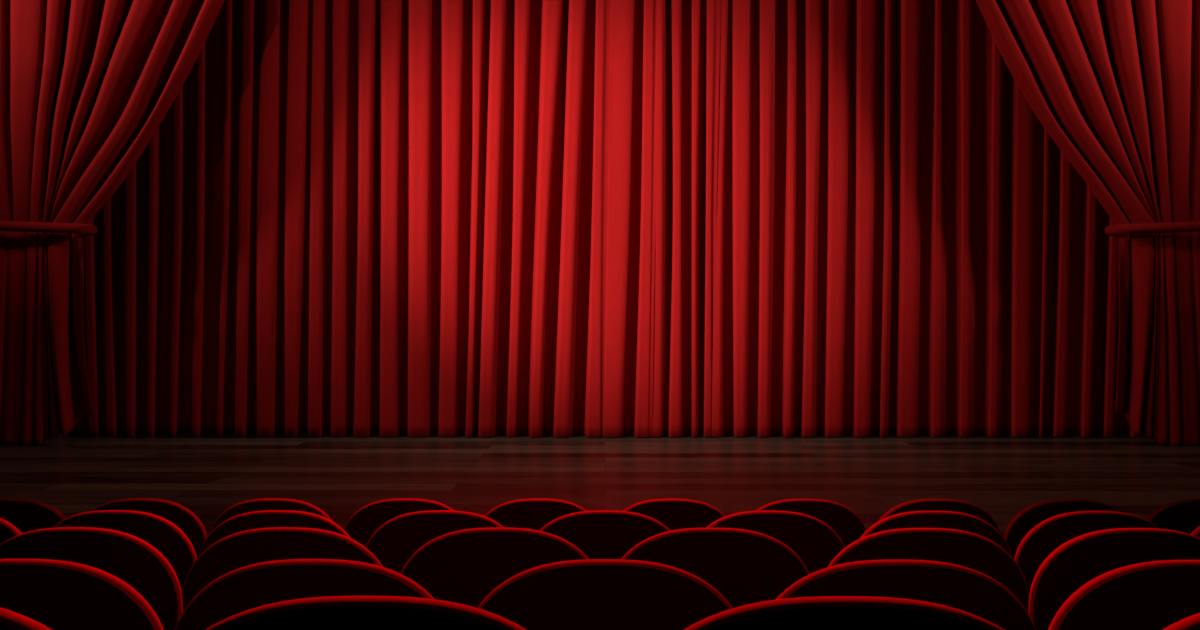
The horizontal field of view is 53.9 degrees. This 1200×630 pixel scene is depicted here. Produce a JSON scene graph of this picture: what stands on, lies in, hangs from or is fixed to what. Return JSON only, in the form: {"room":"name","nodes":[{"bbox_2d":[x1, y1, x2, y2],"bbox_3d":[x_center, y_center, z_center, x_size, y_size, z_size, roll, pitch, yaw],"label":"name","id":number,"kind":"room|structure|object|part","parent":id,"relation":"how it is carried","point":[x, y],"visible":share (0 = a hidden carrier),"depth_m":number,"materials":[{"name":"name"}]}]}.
{"room":"auditorium","nodes":[
{"label":"auditorium","id":0,"kind":"room"},
{"bbox_2d":[0,435,1199,536],"bbox_3d":[0.049,1.344,11.550,18.000,0.060,9.900,0,0,0],"label":"floor","id":1,"kind":"structure","parent":0,"point":[1003,476],"depth_m":9.97,"materials":[{"name":"brown wood"}]},
{"bbox_2d":[0,0,224,444],"bbox_3d":[-5.309,-1.397,12.031,3.842,5.409,0.543,0,0,0],"label":"drape","id":2,"kind":"object","parent":1,"relation":"on","point":[86,86],"visible":1,"depth_m":11.87,"materials":[{"name":"fabric"}]},
{"bbox_2d":[58,0,1143,437],"bbox_3d":[-0.021,-1.636,12.687,13.207,5.877,0.269,0,0,0],"label":"stage curtain","id":3,"kind":"object","parent":1,"relation":"on","point":[358,218],"visible":0.81,"depth_m":12.63,"materials":[{"name":"fabric"}]},
{"bbox_2d":[976,0,1199,445],"bbox_3d":[5.323,-1.397,11.986,3.875,5.410,0.547,0,0,0],"label":"drape","id":4,"kind":"object","parent":1,"relation":"on","point":[1114,84],"visible":1,"depth_m":11.82,"materials":[{"name":"fabric"}]},
{"bbox_3d":[0.012,1.527,2.715,18.000,0.497,7.830,0,0,0],"label":"floor","id":5,"kind":"structure","parent":0,"visible":0},
{"bbox_2d":[0,518,21,543],"bbox_3d":[-2.222,1.144,4.304,0.554,0.950,0.571,0,0,0],"label":"seat","id":6,"kind":"object","parent":5,"relation":"on","point":[7,530],"visible":0.16,"depth_m":4.03,"materials":[{"name":"red fabric"}]},
{"bbox_3d":[-2.223,0.979,4.060,0.545,0.606,0.083,0,0,0],"label":"panel","id":7,"kind":"part","parent":6,"relation":"part of","materials":[{"name":"fabric"}]},
{"bbox_3d":[-2.223,0.977,4.085,0.554,0.616,0.130,0,0,0],"label":"backrest","id":8,"kind":"part","parent":6,"relation":"part of","materials":[{"name":"fabric"}]},
{"bbox_2d":[0,608,51,629],"bbox_3d":[-0.833,0.803,1.636,0.554,0.950,0.570,0,0,0],"label":"seat","id":9,"kind":"object","parent":5,"relation":"on","point":[9,620],"visible":1,"depth_m":1.37,"materials":[{"name":"red fabric"}]},
{"bbox_3d":[-0.834,0.638,1.392,0.545,0.606,0.083,0,0,0],"label":"panel","id":10,"kind":"part","parent":9,"relation":"part of","materials":[{"name":"fabric"}]},
{"bbox_2d":[0,498,65,532],"bbox_3d":[-2.498,1.250,5.245,0.554,0.950,0.571,0,0,0],"label":"seat","id":11,"kind":"object","parent":5,"relation":"on","point":[27,515],"visible":0.27,"depth_m":4.96,"materials":[{"name":"fabric"}]},
{"bbox_3d":[-2.499,1.083,5.026,0.554,0.616,0.130,0,0,0],"label":"backrest","id":12,"kind":"part","parent":11,"relation":"part of","materials":[{"name":"fabric"}]},
{"bbox_2d":[0,559,163,629],"bbox_3d":[-1.109,0.943,2.519,0.554,0.950,0.570,0,0,0],"label":"seat","id":13,"kind":"object","parent":5,"relation":"on","point":[56,594],"visible":0.98,"depth_m":2.24,"materials":[{"name":"red fabric"}]},
{"bbox_2d":[0,527,182,629],"bbox_3d":[-1.386,1.035,3.371,0.554,0.950,0.570,0,0,0],"label":"seat","id":14,"kind":"object","parent":5,"relation":"on","point":[127,557],"visible":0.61,"depth_m":3.09,"materials":[{"name":"red fabric"}]},
{"bbox_2d":[53,510,196,605],"bbox_3d":[-1.662,1.144,4.302,0.554,0.950,0.571,0,0,0],"label":"seat","id":15,"kind":"object","parent":5,"relation":"on","point":[162,534],"visible":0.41,"depth_m":4.02,"materials":[{"name":"red fabric"}]},
{"bbox_3d":[-1.663,0.977,4.083,0.554,0.616,0.130,0,0,0],"label":"backrest","id":16,"kind":"part","parent":15,"relation":"part of","materials":[{"name":"fabric"}]},
{"bbox_2d":[93,498,206,557],"bbox_3d":[-1.938,1.250,5.243,0.554,0.950,0.571,0,0,0],"label":"seat","id":17,"kind":"object","parent":5,"relation":"on","point":[179,515],"visible":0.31,"depth_m":4.96,"materials":[{"name":"red fabric"}]},
{"bbox_2d":[210,498,331,532],"bbox_3d":[-1.378,1.250,5.241,0.554,0.950,0.571,0,0,0],"label":"seat","id":18,"kind":"object","parent":5,"relation":"on","point":[271,503],"visible":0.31,"depth_m":4.96,"materials":[{"name":"red fabric"}]},
{"bbox_2d":[200,510,349,554],"bbox_3d":[-1.102,1.144,4.299,0.554,0.950,0.571,0,0,0],"label":"seat","id":19,"kind":"object","parent":5,"relation":"on","point":[267,518],"visible":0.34,"depth_m":4.02,"materials":[{"name":"red fabric"}]},
{"bbox_2d":[183,527,382,610],"bbox_3d":[-0.826,1.035,3.368,0.554,0.950,0.570,0,0,0],"label":"seat","id":20,"kind":"object","parent":5,"relation":"on","point":[238,550],"visible":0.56,"depth_m":3.09,"materials":[{"name":"red fabric"}]},
{"bbox_2d":[175,559,433,629],"bbox_3d":[-0.549,0.943,2.517,0.554,0.950,0.570,0,0,0],"label":"seat","id":21,"kind":"object","parent":5,"relation":"on","point":[252,586],"visible":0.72,"depth_m":2.23,"materials":[{"name":"red fabric"}]},
{"bbox_2d":[206,596,525,629],"bbox_3d":[-0.273,0.803,1.634,0.554,0.950,0.570,0,0,0],"label":"seat","id":22,"kind":"object","parent":5,"relation":"on","point":[330,612],"visible":1,"depth_m":1.35,"materials":[{"name":"red fabric"}]},
{"bbox_3d":[-0.274,0.638,1.390,0.545,0.606,0.083,0,0,0],"label":"panel","id":23,"kind":"part","parent":22,"relation":"part of","materials":[{"name":"fabric"}]},
{"bbox_2d":[344,499,453,546],"bbox_3d":[-0.818,1.250,5.238,0.554,0.950,0.571,0,0,0],"label":"seat","id":24,"kind":"object","parent":5,"relation":"on","point":[362,525],"visible":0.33,"depth_m":4.96,"materials":[{"name":"red fabric"}]},
{"bbox_3d":[-0.819,1.083,5.019,0.554,0.616,0.130,0,0,0],"label":"backrest","id":25,"kind":"part","parent":24,"relation":"part of","materials":[{"name":"fabric"}]},
{"bbox_2d":[366,510,503,572],"bbox_3d":[-0.542,1.144,4.297,0.554,0.950,0.571,0,0,0],"label":"seat","id":26,"kind":"object","parent":5,"relation":"on","point":[394,542],"visible":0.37,"depth_m":4.02,"materials":[{"name":"red fabric"}]},
{"bbox_3d":[-0.543,0.977,4.078,0.554,0.616,0.130,0,0,0],"label":"backrest","id":27,"kind":"part","parent":26,"relation":"part of","materials":[{"name":"fabric"}]},
{"bbox_2d":[400,527,587,607],"bbox_3d":[-0.266,1.035,3.366,0.554,0.950,0.570,0,0,0],"label":"seat","id":28,"kind":"object","parent":5,"relation":"on","point":[465,566],"visible":0.51,"depth_m":3.08,"materials":[{"name":"red fabric"}]},
{"bbox_3d":[-0.267,0.868,3.147,0.554,0.616,0.130,0,0,0],"label":"backrest","id":29,"kind":"part","parent":28,"relation":"part of","materials":[{"name":"fabric"}]},
{"bbox_2d":[485,499,586,530],"bbox_3d":[-0.258,1.250,5.236,0.554,0.950,0.571,0,0,0],"label":"seat","id":30,"kind":"object","parent":5,"relation":"on","point":[534,514],"visible":0.23,"depth_m":4.95,"materials":[{"name":"red fabric"}]},
{"bbox_3d":[-0.259,1.083,5.017,0.554,0.616,0.130,0,0,0],"label":"backrest","id":31,"kind":"part","parent":30,"relation":"part of","materials":[{"name":"fabric"}]},
{"bbox_2d":[540,510,669,558],"bbox_3d":[0.018,1.144,4.295,0.554,0.950,0.571,0,0,0],"label":"seat","id":32,"kind":"object","parent":5,"relation":"on","point":[602,534],"visible":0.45,"depth_m":4.01,"materials":[{"name":"red fabric"}]},
{"bbox_3d":[0.017,0.977,4.075,0.554,0.616,0.130,0,0,0],"label":"backrest","id":33,"kind":"part","parent":32,"relation":"part of","materials":[{"name":"fabric"}]},
{"bbox_2d":[478,559,732,629],"bbox_3d":[0.011,0.943,2.515,0.554,0.950,0.570,0,0,0],"label":"seat","id":34,"kind":"object","parent":5,"relation":"on","point":[589,594],"visible":0.86,"depth_m":2.23,"materials":[{"name":"red fabric"}]},
{"bbox_2d":[623,499,724,530],"bbox_3d":[0.302,1.250,5.234,0.554,0.950,0.571,0,0,0],"label":"seat","id":35,"kind":"object","parent":5,"relation":"on","point":[675,514],"visible":0.22,"depth_m":4.95,"materials":[{"name":"red fabric"}]},
{"bbox_3d":[0.301,1.083,5.014,0.554,0.616,0.130,0,0,0],"label":"backrest","id":36,"kind":"part","parent":35,"relation":"part of","materials":[{"name":"fabric"}]},
{"bbox_2d":[622,528,809,607],"bbox_3d":[0.294,1.035,3.364,0.554,0.950,0.570,0,0,0],"label":"seat","id":37,"kind":"object","parent":5,"relation":"on","point":[746,567],"visible":0.52,"depth_m":3.08,"materials":[{"name":"red fabric"}]},
{"bbox_3d":[0.293,0.868,3.144,0.554,0.616,0.130,0,0,0],"label":"backrest","id":38,"kind":"part","parent":37,"relation":"part of","materials":[{"name":"fabric"}]},
{"bbox_2d":[706,511,844,573],"bbox_3d":[0.578,1.144,4.292,0.554,0.950,0.571,0,0,0],"label":"seat","id":39,"kind":"object","parent":5,"relation":"on","point":[816,543],"visible":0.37,"depth_m":4.01,"materials":[{"name":"red fabric"}]},
{"bbox_3d":[0.577,0.977,4.073,0.554,0.616,0.130,0,0,0],"label":"backrest","id":40,"kind":"part","parent":39,"relation":"part of","materials":[{"name":"fabric"}]},
{"bbox_2d":[756,499,866,546],"bbox_3d":[0.862,1.250,5.231,0.554,0.950,0.571,0,0,0],"label":"seat","id":41,"kind":"object","parent":5,"relation":"on","point":[847,524],"visible":0.26,"depth_m":4.95,"materials":[{"name":"red fabric"}]},
{"bbox_3d":[0.861,1.083,5.012,0.554,0.616,0.130,0,0,0],"label":"backrest","id":42,"kind":"part","parent":41,"relation":"part of","materials":[{"name":"fabric"}]},
{"bbox_2d":[684,596,1003,629],"bbox_3d":[0.287,0.803,1.631,0.554,0.950,0.570,0,0,0],"label":"seat","id":43,"kind":"object","parent":5,"relation":"on","point":[823,612],"visible":1,"depth_m":1.35,"materials":[{"name":"red fabric"}]},
{"bbox_3d":[0.286,0.638,1.388,0.545,0.606,0.083,0,0,0],"label":"panel","id":44,"kind":"part","parent":43,"relation":"part of","materials":[{"name":"fabric"}]},
{"bbox_2d":[776,560,1035,629],"bbox_3d":[0.571,0.943,2.512,0.554,0.950,0.570,0,0,0],"label":"seat","id":45,"kind":"object","parent":5,"relation":"on","point":[974,592],"visible":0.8,"depth_m":2.23,"materials":[{"name":"red fabric"}]},
{"bbox_2d":[828,528,1027,611],"bbox_3d":[0.854,1.035,3.361,0.554,0.950,0.570,0,0,0],"label":"seat","id":46,"kind":"object","parent":5,"relation":"on","point":[970,550],"visible":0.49,"depth_m":3.08,"materials":[{"name":"red fabric"}]},
{"bbox_2d":[861,511,1010,554],"bbox_3d":[1.138,1.144,4.290,0.554,0.950,0.571,0,0,0],"label":"seat","id":47,"kind":"object","parent":5,"relation":"on","point":[914,519],"visible":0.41,"depth_m":4.01,"materials":[{"name":"red fabric"}]},
{"bbox_2d":[878,499,1000,533],"bbox_3d":[1.422,1.250,5.229,0.554,0.950,0.571,0,0,0],"label":"seat","id":48,"kind":"object","parent":5,"relation":"on","point":[923,504],"visible":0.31,"depth_m":4.95,"materials":[{"name":"red fabric"}]},
{"bbox_2d":[1004,499,1118,558],"bbox_3d":[1.982,1.250,5.226,0.554,0.950,0.571,0,0,0],"label":"seat","id":49,"kind":"object","parent":5,"relation":"on","point":[1031,516],"visible":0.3,"depth_m":4.95,"materials":[{"name":"red fabric"}]},
{"bbox_3d":[1.981,1.083,5.007,0.554,0.616,0.130,0,0,0],"label":"backrest","id":50,"kind":"part","parent":49,"relation":"part of","materials":[{"name":"fabric"}]},
{"bbox_2d":[1014,511,1159,612],"bbox_3d":[1.698,1.144,4.288,0.554,0.950,0.571,0,0,0],"label":"seat","id":51,"kind":"object","parent":5,"relation":"on","point":[1051,533],"visible":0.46,"depth_m":4.01,"materials":[{"name":"red fabric"}]},
{"bbox_3d":[1.697,0.977,4.068,0.554,0.616,0.130,0,0,0],"label":"backrest","id":52,"kind":"part","parent":51,"relation":"part of","materials":[{"name":"fabric"}]},
{"bbox_2d":[1029,528,1199,629],"bbox_3d":[1.414,1.035,3.359,0.554,0.950,0.570,0,0,0],"label":"seat","id":53,"kind":"object","parent":5,"relation":"on","point":[1083,558],"visible":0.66,"depth_m":3.08,"materials":[{"name":"red fabric"}]},
{"bbox_2d":[1048,560,1199,629],"bbox_3d":[1.131,0.943,2.510,0.554,0.950,0.570,0,0,0],"label":"seat","id":54,"kind":"object","parent":5,"relation":"on","point":[1153,595],"visible":0.99,"depth_m":2.23,"materials":[{"name":"red fabric"}]},
{"bbox_2d":[1146,499,1199,533],"bbox_3d":[2.542,1.250,5.224,0.554,0.950,0.571,0,0,0],"label":"seat","id":55,"kind":"object","parent":5,"relation":"on","point":[1183,516],"visible":0.23,"depth_m":4.94,"materials":[{"name":"red fabric"}]},
{"bbox_3d":[2.541,1.083,5.005,0.554,0.616,0.130,0,0,0],"label":"backrest","id":56,"kind":"part","parent":55,"relation":"part of","materials":[{"name":"fabric"}]},
{"bbox_2d":[1163,613,1199,629],"bbox_3d":[0.847,0.803,1.629,0.554,0.950,0.570,0,0,0],"label":"seat","id":57,"kind":"object","parent":5,"relation":"on","point":[1192,622],"visible":1,"depth_m":1.37,"materials":[{"name":"red fabric"}]},
{"bbox_2d":[1190,526,1199,537],"bbox_3d":[2.258,1.144,4.285,0.554,0.950,0.571,0,0,0],"label":"seat","id":58,"kind":"object","parent":5,"relation":"on","point":[1196,532],"visible":0.09,"depth_m":4.02,"materials":[{"name":"red fabric"}]}
]}

